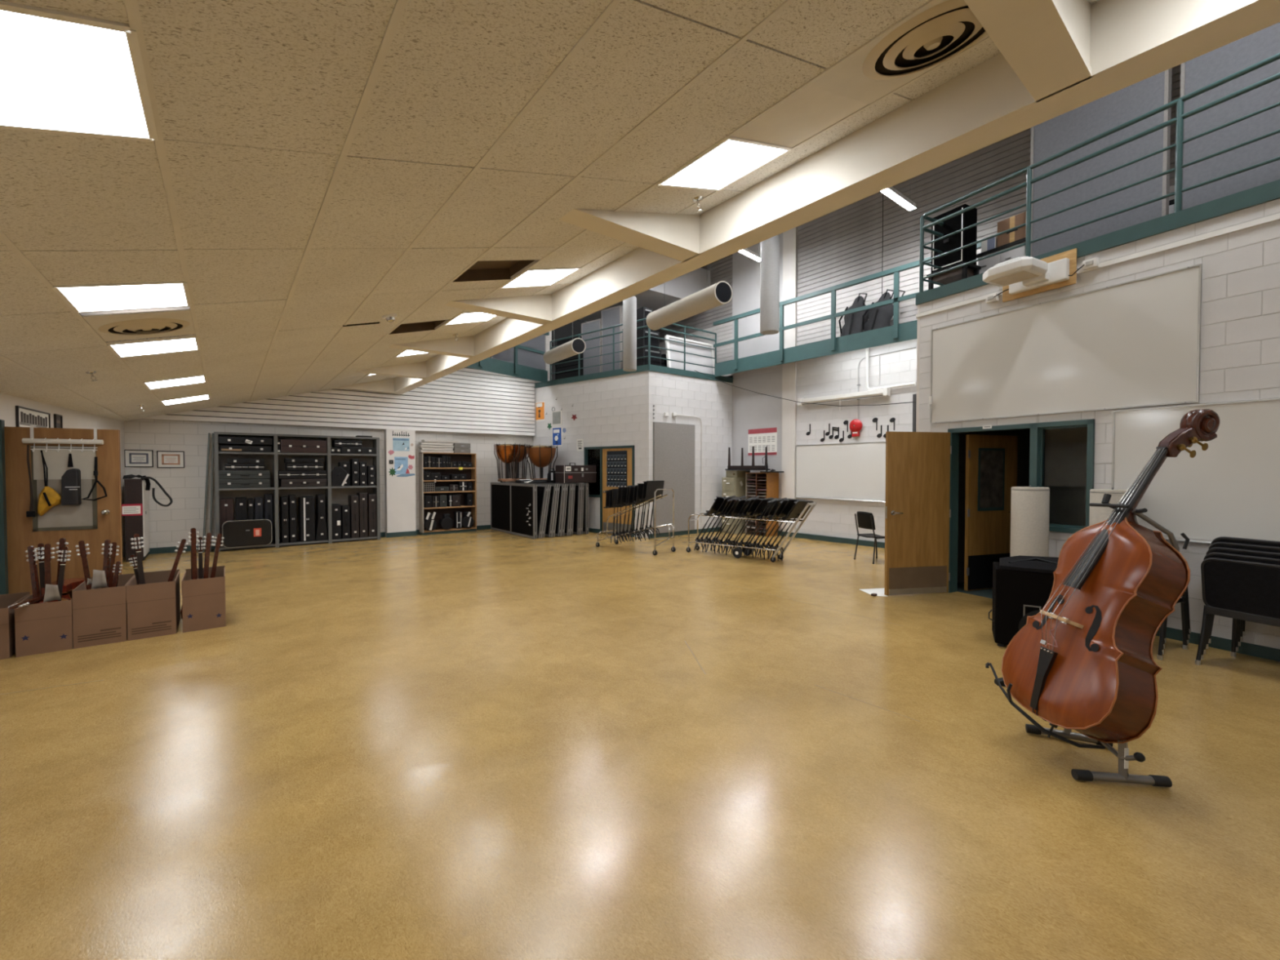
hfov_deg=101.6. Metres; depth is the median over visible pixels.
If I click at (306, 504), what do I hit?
instrument case
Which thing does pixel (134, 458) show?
print
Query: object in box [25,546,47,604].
guitar
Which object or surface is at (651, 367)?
trim
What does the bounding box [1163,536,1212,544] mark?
tray
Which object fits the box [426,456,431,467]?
case
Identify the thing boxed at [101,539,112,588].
guitar
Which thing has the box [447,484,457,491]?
case
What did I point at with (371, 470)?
instrument case
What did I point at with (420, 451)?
flat tray
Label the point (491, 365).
trim
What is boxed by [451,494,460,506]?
case
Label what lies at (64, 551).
guitar
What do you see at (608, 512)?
door
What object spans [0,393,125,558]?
wall
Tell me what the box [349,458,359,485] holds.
instrument case
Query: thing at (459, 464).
case
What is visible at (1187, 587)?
chair
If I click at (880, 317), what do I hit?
bag
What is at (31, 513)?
strap
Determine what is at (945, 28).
ceiling vent
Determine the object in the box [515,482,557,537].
panel
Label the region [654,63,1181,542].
wall
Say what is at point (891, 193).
strip light
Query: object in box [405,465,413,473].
cutout
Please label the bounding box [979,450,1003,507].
window
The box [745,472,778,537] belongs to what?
cubby
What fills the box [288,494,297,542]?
instrument case
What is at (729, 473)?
drawer
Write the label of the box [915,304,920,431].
wall
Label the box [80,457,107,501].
strap
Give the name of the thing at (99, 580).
paper sheet
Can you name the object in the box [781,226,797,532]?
pillar
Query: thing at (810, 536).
baseboard
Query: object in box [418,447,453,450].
flat tray
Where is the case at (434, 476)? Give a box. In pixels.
[431,472,440,482]
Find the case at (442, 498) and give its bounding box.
[437,494,447,506]
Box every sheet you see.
[43,584,61,602]
[86,577,92,584]
[91,569,107,589]
[121,503,142,515]
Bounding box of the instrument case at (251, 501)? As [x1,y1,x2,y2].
[247,497,253,519]
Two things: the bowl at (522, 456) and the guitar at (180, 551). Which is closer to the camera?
the guitar at (180, 551)
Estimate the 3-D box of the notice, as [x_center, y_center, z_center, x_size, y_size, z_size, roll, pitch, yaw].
[-1.519,-0.887,13.228,0.242,0.301,0.004,1,2,40]
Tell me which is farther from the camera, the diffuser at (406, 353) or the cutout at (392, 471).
the cutout at (392, 471)
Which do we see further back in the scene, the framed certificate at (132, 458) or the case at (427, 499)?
the case at (427, 499)
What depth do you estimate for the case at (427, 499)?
12.47 m
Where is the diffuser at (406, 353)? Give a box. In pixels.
[399,350,424,355]
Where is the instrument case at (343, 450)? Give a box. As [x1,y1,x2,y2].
[339,447,376,453]
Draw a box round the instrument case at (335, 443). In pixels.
[332,440,362,447]
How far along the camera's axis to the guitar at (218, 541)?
5.45 m
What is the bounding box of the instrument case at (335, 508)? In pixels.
[331,503,341,539]
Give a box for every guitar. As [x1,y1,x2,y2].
[8,577,84,608]
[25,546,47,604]
[34,542,44,595]
[40,543,58,602]
[55,537,71,599]
[57,546,71,600]
[75,540,92,589]
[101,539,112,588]
[108,542,119,587]
[112,561,122,586]
[128,554,139,584]
[130,533,145,584]
[167,538,188,582]
[180,528,199,619]
[195,537,205,578]
[202,532,213,578]
[209,533,224,577]
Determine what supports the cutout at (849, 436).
attached to the wall at (874, 233)
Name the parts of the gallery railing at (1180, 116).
post, post, rail, rail, rail, rail, post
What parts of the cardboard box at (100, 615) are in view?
panel, panel, panel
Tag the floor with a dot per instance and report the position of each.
(486, 744)
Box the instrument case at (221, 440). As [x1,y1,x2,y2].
[217,435,272,445]
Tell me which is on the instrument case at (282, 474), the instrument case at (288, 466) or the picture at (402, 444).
the instrument case at (288, 466)
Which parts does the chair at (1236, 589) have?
leg, leg, frame, backrest, seat rail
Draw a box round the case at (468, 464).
[466,462,471,467]
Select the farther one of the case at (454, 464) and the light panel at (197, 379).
the case at (454, 464)
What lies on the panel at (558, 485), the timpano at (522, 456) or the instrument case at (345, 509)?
the timpano at (522, 456)
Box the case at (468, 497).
[464,493,472,506]
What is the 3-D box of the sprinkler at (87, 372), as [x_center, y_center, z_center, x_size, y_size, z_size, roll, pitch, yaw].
[-5.445,-1.031,5.179,0.079,0.102,0.079,0,1,6]
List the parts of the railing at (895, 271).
post, post, rail, post, rail, post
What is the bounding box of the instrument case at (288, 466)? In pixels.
[284,462,323,470]
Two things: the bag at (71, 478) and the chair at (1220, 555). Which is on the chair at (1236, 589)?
the chair at (1220, 555)
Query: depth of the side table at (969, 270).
7.07 m
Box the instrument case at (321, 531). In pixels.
[315,493,328,540]
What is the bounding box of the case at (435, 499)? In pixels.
[431,495,439,507]
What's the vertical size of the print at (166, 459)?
0.198 m
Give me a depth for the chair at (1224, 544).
4.07 m
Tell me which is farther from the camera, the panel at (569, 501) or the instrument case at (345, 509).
the panel at (569, 501)
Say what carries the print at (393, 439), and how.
attached to the picture at (402, 444)
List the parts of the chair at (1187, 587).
leg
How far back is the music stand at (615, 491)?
10.37 m
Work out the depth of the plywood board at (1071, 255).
5.57 m
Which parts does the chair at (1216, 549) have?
leg, leg, frame, backrest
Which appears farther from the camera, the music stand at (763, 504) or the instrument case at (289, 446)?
the instrument case at (289, 446)
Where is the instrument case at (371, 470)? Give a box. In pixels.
[366,466,375,485]
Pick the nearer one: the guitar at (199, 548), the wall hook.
the guitar at (199, 548)
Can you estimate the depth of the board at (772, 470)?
12.03 m
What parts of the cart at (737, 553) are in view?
rail, rail, rail, post, post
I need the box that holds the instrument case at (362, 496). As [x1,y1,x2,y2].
[356,492,367,537]
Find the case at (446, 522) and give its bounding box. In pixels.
[439,513,453,529]
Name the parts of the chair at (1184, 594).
leg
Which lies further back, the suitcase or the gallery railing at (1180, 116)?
the suitcase
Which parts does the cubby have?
panel, panel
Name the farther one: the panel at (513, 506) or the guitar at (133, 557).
the panel at (513, 506)
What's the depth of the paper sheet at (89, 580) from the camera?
4.70 m
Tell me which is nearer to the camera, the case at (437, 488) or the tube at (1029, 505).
the tube at (1029, 505)
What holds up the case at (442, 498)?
on the bookcase at (471, 473)
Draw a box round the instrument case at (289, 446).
[279,439,327,453]
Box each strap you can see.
[26,444,35,516]
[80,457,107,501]
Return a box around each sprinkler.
[85,371,97,381]
[692,195,702,212]
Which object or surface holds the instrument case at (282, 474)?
on the instrument case at (295, 482)
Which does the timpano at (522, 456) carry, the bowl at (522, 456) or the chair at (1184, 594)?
the bowl at (522, 456)
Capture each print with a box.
[128,453,148,463]
[161,453,180,464]
[255,529,259,535]
[392,438,408,440]
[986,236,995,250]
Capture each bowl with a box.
[495,445,519,463]
[513,445,527,462]
[526,447,555,467]
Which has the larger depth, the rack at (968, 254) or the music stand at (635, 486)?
the music stand at (635, 486)
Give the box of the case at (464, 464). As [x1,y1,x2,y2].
[462,462,466,467]
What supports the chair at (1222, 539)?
on the chair at (1224, 544)
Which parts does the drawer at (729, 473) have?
drawer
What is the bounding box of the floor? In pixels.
[0,528,1279,959]
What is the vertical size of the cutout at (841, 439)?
0.235 m
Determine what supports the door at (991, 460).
in the wall at (1065, 449)
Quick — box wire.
[695,370,916,406]
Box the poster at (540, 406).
[535,401,544,421]
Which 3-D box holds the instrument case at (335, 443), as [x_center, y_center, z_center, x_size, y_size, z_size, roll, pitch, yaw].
[-6.386,-0.784,11.392,0.527,0.144,0.376,-1,2,-38]
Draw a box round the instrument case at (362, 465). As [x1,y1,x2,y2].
[359,462,366,485]
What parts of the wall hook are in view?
plate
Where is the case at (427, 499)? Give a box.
[423,495,431,507]
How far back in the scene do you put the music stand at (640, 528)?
10.09 m
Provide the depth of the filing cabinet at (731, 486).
12.72 m
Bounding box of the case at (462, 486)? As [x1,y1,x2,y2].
[456,481,466,490]
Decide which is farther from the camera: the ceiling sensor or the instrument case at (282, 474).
the instrument case at (282, 474)
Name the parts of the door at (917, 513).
handle, kick plate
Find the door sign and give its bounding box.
[982,425,991,428]
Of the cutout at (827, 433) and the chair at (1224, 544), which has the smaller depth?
the chair at (1224, 544)
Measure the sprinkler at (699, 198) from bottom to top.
0.102 m
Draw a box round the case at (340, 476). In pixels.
[331,466,349,486]
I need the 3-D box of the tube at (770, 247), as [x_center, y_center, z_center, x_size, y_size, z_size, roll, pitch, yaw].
[2.449,-4.359,9.831,0.350,3.150,0.350,-1,2,-38]
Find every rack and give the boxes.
[22,425,103,452]
[555,351,583,379]
[930,204,977,273]
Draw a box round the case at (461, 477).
[458,474,466,479]
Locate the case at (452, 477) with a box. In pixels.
[448,474,458,479]
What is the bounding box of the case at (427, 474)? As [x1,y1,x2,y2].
[423,471,431,479]
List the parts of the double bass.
plate, plate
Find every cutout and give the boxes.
[388,449,394,455]
[388,467,395,476]
[396,473,414,476]
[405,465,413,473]
[408,454,414,458]
[571,414,577,420]
[805,423,810,435]
[825,423,830,435]
[828,426,839,439]
[839,431,844,441]
[843,420,848,431]
[847,431,852,438]
[872,417,877,430]
[876,425,882,437]
[889,417,895,430]
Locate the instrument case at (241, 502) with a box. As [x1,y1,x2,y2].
[235,497,247,519]
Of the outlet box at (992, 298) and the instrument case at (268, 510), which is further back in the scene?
the instrument case at (268, 510)
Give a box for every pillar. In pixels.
[383,428,416,537]
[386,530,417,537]
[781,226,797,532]
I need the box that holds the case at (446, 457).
[445,456,448,467]
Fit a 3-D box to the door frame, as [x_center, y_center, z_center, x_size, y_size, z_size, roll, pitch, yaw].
[4.331,0.405,6.029,0.160,2.080,1.494,-1,1,-28]
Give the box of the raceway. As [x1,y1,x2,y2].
[915,213,1279,317]
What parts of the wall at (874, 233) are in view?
wall panel, wall panel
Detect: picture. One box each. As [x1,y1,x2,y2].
[392,437,409,451]
[394,457,408,474]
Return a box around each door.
[0,419,122,595]
[583,445,634,537]
[653,422,694,533]
[884,431,951,595]
[964,434,1017,591]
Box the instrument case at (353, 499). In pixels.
[348,494,359,537]
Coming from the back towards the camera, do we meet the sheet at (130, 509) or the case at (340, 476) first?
the case at (340, 476)
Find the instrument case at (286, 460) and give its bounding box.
[284,457,323,463]
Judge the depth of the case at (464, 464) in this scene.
12.99 m
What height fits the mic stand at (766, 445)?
0.640 m
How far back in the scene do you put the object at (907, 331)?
10.65 m
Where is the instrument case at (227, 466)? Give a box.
[224,463,265,470]
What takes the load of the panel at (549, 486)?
on the floor
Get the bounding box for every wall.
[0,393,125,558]
[124,330,551,548]
[533,370,649,538]
[648,370,732,533]
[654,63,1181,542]
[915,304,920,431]
[918,198,1279,648]
[957,426,1087,582]
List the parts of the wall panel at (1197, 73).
edge trim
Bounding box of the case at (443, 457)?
[440,455,445,467]
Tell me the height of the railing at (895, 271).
1.270 m
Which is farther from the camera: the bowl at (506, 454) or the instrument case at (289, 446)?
the bowl at (506, 454)
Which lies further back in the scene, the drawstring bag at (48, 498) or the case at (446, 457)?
the case at (446, 457)
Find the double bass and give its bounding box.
[1000,408,1220,743]
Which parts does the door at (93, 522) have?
handle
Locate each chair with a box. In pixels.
[853,511,884,564]
[1156,598,1187,660]
[1161,594,1189,654]
[1163,591,1190,648]
[1164,586,1191,642]
[1195,557,1279,665]
[1200,552,1279,659]
[1203,546,1279,653]
[1205,542,1279,648]
[1208,536,1279,643]
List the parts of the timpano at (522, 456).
pedal post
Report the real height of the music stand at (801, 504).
1.066 m
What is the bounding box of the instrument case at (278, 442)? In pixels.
[277,441,279,452]
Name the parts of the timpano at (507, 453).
pedal post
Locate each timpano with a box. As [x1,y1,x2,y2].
[493,442,519,482]
[509,443,529,479]
[524,444,557,479]
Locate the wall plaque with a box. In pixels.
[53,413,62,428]
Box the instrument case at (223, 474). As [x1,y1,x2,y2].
[218,470,270,479]
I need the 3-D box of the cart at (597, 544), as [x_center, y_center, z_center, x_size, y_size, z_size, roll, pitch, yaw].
[-0.058,0.753,10.171,1.745,1.213,0.584,1,2,42]
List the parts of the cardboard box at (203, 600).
panel, panel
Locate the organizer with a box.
[606,450,626,486]
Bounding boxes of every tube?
[542,321,586,364]
[622,296,636,371]
[645,280,732,330]
[760,235,779,334]
[1009,485,1049,556]
[1088,487,1128,525]
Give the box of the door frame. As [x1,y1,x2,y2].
[947,418,1094,592]
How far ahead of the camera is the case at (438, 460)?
12.59 m
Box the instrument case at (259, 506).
[254,497,263,519]
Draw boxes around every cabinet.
[124,478,149,561]
[721,477,745,533]
[976,237,1026,274]
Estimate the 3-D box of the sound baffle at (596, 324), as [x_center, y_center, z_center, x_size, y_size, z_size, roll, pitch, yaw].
[-1.265,-3.389,13.723,0.714,1.550,0.080,1,2,40]
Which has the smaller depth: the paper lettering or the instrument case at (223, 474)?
the instrument case at (223, 474)
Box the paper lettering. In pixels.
[392,431,409,436]
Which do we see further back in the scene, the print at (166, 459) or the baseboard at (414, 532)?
the baseboard at (414, 532)
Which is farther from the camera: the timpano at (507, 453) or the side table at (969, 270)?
the timpano at (507, 453)
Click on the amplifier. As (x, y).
(642, 313)
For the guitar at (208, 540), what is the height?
0.892 m
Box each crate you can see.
[423,483,435,492]
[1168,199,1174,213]
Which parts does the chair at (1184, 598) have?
leg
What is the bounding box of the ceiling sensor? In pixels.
[382,313,397,322]
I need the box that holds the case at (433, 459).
[431,457,435,467]
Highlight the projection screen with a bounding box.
[797,387,890,405]
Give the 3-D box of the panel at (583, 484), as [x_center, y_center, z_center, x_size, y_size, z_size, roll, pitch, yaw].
[-2.136,0.671,13.451,0.118,1.217,2.450,-1,2,-38]
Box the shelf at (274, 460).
[213,431,380,551]
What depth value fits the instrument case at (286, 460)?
10.78 m
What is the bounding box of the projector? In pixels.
[982,256,1069,294]
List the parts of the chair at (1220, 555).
leg, leg, frame, backrest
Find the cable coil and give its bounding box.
[122,474,173,506]
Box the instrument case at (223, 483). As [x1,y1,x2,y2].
[218,479,270,488]
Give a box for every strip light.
[738,243,760,261]
[880,186,916,210]
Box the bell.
[848,418,862,436]
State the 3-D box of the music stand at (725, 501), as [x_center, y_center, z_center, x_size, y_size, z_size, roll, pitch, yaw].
[1.428,0.816,9.684,0.556,1.059,0.515,1,1,34]
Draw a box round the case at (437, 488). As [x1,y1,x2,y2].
[435,486,448,491]
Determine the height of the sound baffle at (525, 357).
1.500 m
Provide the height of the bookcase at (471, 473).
1.968 m
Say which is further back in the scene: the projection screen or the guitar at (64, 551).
the projection screen
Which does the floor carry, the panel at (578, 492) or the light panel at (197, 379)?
the panel at (578, 492)
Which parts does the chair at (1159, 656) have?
leg, leg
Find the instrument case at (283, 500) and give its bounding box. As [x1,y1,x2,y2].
[280,496,288,542]
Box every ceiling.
[0,0,1098,421]
[577,267,711,321]
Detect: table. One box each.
[664,334,715,374]
[724,446,770,470]
[926,262,981,289]
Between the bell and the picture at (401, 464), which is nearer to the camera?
the bell
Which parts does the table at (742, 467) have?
leg, leg, leg, leg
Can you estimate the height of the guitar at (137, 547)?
0.925 m
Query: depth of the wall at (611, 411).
12.81 m
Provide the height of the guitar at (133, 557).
0.714 m
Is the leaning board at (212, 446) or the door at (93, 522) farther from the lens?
the leaning board at (212, 446)
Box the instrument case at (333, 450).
[330,447,340,453]
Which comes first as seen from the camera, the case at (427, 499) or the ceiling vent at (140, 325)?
the ceiling vent at (140, 325)
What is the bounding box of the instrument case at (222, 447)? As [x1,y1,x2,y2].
[219,444,271,452]
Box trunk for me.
[555,462,595,483]
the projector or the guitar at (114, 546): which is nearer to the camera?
the guitar at (114, 546)
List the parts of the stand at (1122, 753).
cradle arm, post, cradle arm, post, arm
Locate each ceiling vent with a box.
[82,309,195,341]
[808,0,989,104]
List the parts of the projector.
arm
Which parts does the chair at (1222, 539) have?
leg, leg, frame, backrest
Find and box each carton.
[981,235,997,252]
[996,211,1026,247]
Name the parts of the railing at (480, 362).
post, post, rail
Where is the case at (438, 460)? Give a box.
[435,457,441,467]
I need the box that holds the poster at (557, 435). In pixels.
[551,426,562,446]
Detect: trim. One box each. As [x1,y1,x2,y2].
[466,357,547,382]
[533,364,648,388]
[648,364,733,382]
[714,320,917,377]
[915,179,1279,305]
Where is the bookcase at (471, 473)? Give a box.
[418,452,476,535]
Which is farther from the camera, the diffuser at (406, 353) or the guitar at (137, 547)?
the diffuser at (406, 353)
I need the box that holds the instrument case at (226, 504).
[219,497,233,546]
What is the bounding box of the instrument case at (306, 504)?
[297,496,315,542]
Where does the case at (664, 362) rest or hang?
on the annex roof
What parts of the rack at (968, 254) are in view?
handle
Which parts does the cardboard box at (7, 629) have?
panel, panel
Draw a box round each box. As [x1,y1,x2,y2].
[0,591,30,659]
[14,589,73,657]
[71,573,134,648]
[125,568,180,640]
[181,565,226,632]
[453,443,470,448]
[453,448,470,453]
[663,412,668,417]
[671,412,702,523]
[985,288,1008,303]
[1068,257,1099,275]
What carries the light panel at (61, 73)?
attached to the ceiling at (317, 171)
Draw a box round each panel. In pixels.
[0,0,158,142]
[51,280,191,312]
[106,336,200,357]
[142,374,207,389]
[160,394,210,405]
[395,350,428,356]
[444,311,496,324]
[490,482,537,538]
[500,266,581,288]
[503,482,548,537]
[511,481,559,537]
[511,482,551,537]
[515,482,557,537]
[532,482,565,536]
[537,482,568,535]
[542,482,573,535]
[549,482,575,535]
[553,482,582,534]
[580,483,584,533]
[582,483,588,533]
[657,136,792,191]
[1030,67,1172,257]
[1180,22,1279,209]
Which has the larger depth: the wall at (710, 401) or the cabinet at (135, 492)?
the wall at (710, 401)
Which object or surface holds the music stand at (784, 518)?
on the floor
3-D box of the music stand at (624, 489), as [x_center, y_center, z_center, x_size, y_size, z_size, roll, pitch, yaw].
[-0.186,0.665,10.291,0.235,1.077,0.505,1,1,38]
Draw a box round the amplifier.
[636,306,661,365]
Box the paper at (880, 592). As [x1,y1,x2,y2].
[859,587,887,596]
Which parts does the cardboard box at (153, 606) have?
panel, panel, panel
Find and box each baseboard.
[148,524,490,554]
[588,528,599,533]
[648,527,721,538]
[777,530,884,548]
[1155,626,1279,661]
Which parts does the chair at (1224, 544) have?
leg, leg, frame, backrest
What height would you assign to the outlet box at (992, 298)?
0.111 m
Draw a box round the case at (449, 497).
[446,494,452,506]
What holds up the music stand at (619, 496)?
on the cart at (597, 544)
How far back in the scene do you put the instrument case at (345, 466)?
11.34 m
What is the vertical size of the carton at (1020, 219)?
0.360 m
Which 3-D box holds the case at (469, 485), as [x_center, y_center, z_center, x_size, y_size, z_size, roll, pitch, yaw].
[-4.316,0.162,13.166,0.112,0.209,0.207,-1,2,-38]
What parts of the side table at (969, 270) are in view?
leg, leg, leg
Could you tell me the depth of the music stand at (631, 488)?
10.03 m
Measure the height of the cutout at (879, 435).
0.248 m
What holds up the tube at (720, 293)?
hanging from the ceiling
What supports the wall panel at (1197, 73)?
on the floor
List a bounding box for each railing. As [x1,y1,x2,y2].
[478,332,549,373]
[550,317,649,380]
[649,323,716,369]
[713,242,981,369]
[919,52,1279,293]
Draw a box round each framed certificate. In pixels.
[124,449,153,466]
[156,450,184,467]
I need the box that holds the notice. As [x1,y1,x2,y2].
[576,439,583,450]
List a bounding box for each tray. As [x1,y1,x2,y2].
[417,442,453,445]
[417,444,453,448]
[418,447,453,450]
[418,449,454,453]
[421,439,460,443]
[795,496,884,502]
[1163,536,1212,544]
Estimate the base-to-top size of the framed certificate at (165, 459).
0.318 m
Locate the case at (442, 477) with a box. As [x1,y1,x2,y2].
[440,475,449,479]
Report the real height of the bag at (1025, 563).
0.104 m
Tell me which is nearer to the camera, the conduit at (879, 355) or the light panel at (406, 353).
the light panel at (406, 353)
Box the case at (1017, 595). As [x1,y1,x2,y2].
[988,561,1053,646]
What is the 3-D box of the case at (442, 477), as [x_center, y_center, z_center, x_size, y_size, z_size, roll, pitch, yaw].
[-4.789,-0.052,12.785,0.188,0.103,0.207,-1,2,-38]
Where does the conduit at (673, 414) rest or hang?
attached to the wall at (710, 401)
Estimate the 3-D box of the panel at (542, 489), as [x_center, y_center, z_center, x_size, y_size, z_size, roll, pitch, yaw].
[-2.934,0.689,12.779,0.263,1.211,2.450,-1,2,-38]
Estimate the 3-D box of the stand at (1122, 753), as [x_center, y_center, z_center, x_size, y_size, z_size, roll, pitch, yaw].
[2.404,0.791,2.785,0.876,1.432,0.522,1,1,25]
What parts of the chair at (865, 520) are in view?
leg, backrest, seat, leg, leg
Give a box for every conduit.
[856,346,916,419]
[879,355,879,384]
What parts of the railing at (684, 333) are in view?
post, rail, rail, rail, post, rail, rail, post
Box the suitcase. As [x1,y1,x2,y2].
[222,517,272,547]
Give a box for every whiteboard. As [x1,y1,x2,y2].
[795,441,885,502]
[929,263,1202,423]
[1111,397,1279,544]
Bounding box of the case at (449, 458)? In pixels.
[448,457,450,467]
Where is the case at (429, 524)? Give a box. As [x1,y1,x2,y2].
[423,511,436,530]
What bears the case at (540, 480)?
on the panel at (558, 485)
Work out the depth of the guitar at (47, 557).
4.63 m
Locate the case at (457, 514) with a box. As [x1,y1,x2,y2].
[453,511,461,528]
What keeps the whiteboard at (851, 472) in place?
attached to the wall at (874, 233)
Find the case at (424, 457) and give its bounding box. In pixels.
[423,456,426,467]
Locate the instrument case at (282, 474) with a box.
[278,471,327,479]
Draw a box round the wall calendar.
[747,427,777,455]
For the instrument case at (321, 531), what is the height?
0.959 m
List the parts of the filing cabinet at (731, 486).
drawer, drawer, drawer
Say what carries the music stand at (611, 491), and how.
on the cart at (597, 544)
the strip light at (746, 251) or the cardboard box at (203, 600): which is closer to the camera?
the cardboard box at (203, 600)
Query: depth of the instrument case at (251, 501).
10.37 m
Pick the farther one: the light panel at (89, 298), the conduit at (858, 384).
the conduit at (858, 384)
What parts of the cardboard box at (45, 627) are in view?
panel, panel, panel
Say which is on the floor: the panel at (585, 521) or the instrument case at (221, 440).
the panel at (585, 521)
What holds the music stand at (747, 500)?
on the cart at (737, 553)
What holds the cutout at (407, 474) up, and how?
attached to the pillar at (399, 491)
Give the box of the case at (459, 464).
[456,461,462,467]
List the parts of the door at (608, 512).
kick plate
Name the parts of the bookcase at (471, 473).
panel, panel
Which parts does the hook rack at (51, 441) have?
wire rail, wire rail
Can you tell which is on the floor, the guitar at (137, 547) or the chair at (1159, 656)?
the chair at (1159, 656)
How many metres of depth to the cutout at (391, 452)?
12.01 m
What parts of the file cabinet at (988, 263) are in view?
door, door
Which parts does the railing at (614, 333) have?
post, post, rail, rail, rail, rail, post, rail, post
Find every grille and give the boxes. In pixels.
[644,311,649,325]
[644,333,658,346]
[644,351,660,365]
[989,270,1038,285]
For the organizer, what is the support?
attached to the door at (608, 512)
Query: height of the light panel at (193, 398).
0.213 m
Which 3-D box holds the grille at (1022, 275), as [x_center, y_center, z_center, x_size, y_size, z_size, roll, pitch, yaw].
[4.016,-2.165,5.611,0.300,0.003,0.340,-1,1,-28]
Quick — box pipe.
[865,347,915,390]
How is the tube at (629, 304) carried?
hanging from the ceiling
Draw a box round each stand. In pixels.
[603,490,623,542]
[607,489,626,542]
[609,488,628,542]
[614,486,630,541]
[617,486,636,542]
[623,484,639,540]
[625,486,642,541]
[630,484,645,540]
[633,484,649,539]
[634,483,653,539]
[639,481,653,537]
[643,480,664,537]
[693,496,725,552]
[695,496,724,552]
[702,495,736,551]
[706,496,737,553]
[710,497,738,553]
[713,495,746,553]
[716,497,749,555]
[723,496,755,554]
[725,496,759,552]
[728,498,756,552]
[731,497,761,556]
[739,497,773,552]
[743,497,777,557]
[746,497,781,557]
[751,497,787,557]
[755,498,788,559]
[757,498,788,559]
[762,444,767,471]
[763,498,799,555]
[768,499,804,560]
[772,499,813,560]
[985,493,1189,786]
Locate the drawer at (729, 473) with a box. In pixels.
[725,470,750,477]
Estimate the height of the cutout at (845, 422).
0.249 m
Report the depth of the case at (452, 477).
12.86 m
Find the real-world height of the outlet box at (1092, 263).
0.131 m
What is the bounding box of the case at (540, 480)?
[515,479,547,483]
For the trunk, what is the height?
0.478 m
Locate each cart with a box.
[595,488,675,555]
[686,502,817,562]
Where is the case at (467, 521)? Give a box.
[461,511,474,528]
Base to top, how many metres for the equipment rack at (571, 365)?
0.800 m
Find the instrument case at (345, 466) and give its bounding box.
[337,462,350,485]
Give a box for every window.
[587,448,599,495]
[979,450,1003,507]
[1039,424,1087,528]
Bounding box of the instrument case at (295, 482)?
[280,478,327,487]
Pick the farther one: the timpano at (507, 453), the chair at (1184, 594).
the timpano at (507, 453)
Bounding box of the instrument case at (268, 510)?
[264,493,273,542]
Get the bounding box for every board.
[202,432,210,552]
[209,433,213,551]
[760,468,783,472]
[1002,248,1076,302]
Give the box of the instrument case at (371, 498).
[367,493,377,537]
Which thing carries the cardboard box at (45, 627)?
on the floor
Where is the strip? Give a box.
[912,394,916,431]
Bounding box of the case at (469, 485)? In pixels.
[466,482,472,490]
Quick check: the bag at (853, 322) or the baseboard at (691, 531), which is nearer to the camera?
the bag at (853, 322)
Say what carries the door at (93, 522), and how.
in the wall at (72, 419)
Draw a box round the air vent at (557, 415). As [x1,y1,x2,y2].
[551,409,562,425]
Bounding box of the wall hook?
[928,395,932,408]
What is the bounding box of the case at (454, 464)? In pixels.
[452,462,457,467]
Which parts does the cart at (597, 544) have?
frame, rail, rail, rail, rail, frame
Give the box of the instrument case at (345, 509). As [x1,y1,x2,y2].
[341,505,350,538]
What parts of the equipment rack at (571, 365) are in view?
drawer, drawer, drawer, drawer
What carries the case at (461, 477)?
on the bookcase at (471, 473)
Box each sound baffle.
[489,334,546,370]
[581,318,601,374]
[601,305,622,372]
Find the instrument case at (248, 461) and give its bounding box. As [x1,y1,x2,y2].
[226,458,265,464]
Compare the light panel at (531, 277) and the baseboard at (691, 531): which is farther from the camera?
the baseboard at (691, 531)
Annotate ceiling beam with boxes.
[333,0,1279,395]
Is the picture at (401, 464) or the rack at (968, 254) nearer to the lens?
the rack at (968, 254)
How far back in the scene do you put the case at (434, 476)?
12.56 m
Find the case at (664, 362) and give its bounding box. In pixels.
[661,354,666,367]
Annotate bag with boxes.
[37,450,61,515]
[61,453,81,505]
[546,468,555,482]
[838,293,869,336]
[862,288,905,331]
[999,555,1058,573]
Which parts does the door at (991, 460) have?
kick plate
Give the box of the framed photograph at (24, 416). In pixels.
[15,405,50,427]
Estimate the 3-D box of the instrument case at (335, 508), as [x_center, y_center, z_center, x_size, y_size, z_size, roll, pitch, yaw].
[-6.579,0.898,11.273,0.179,0.737,0.376,-1,2,-38]

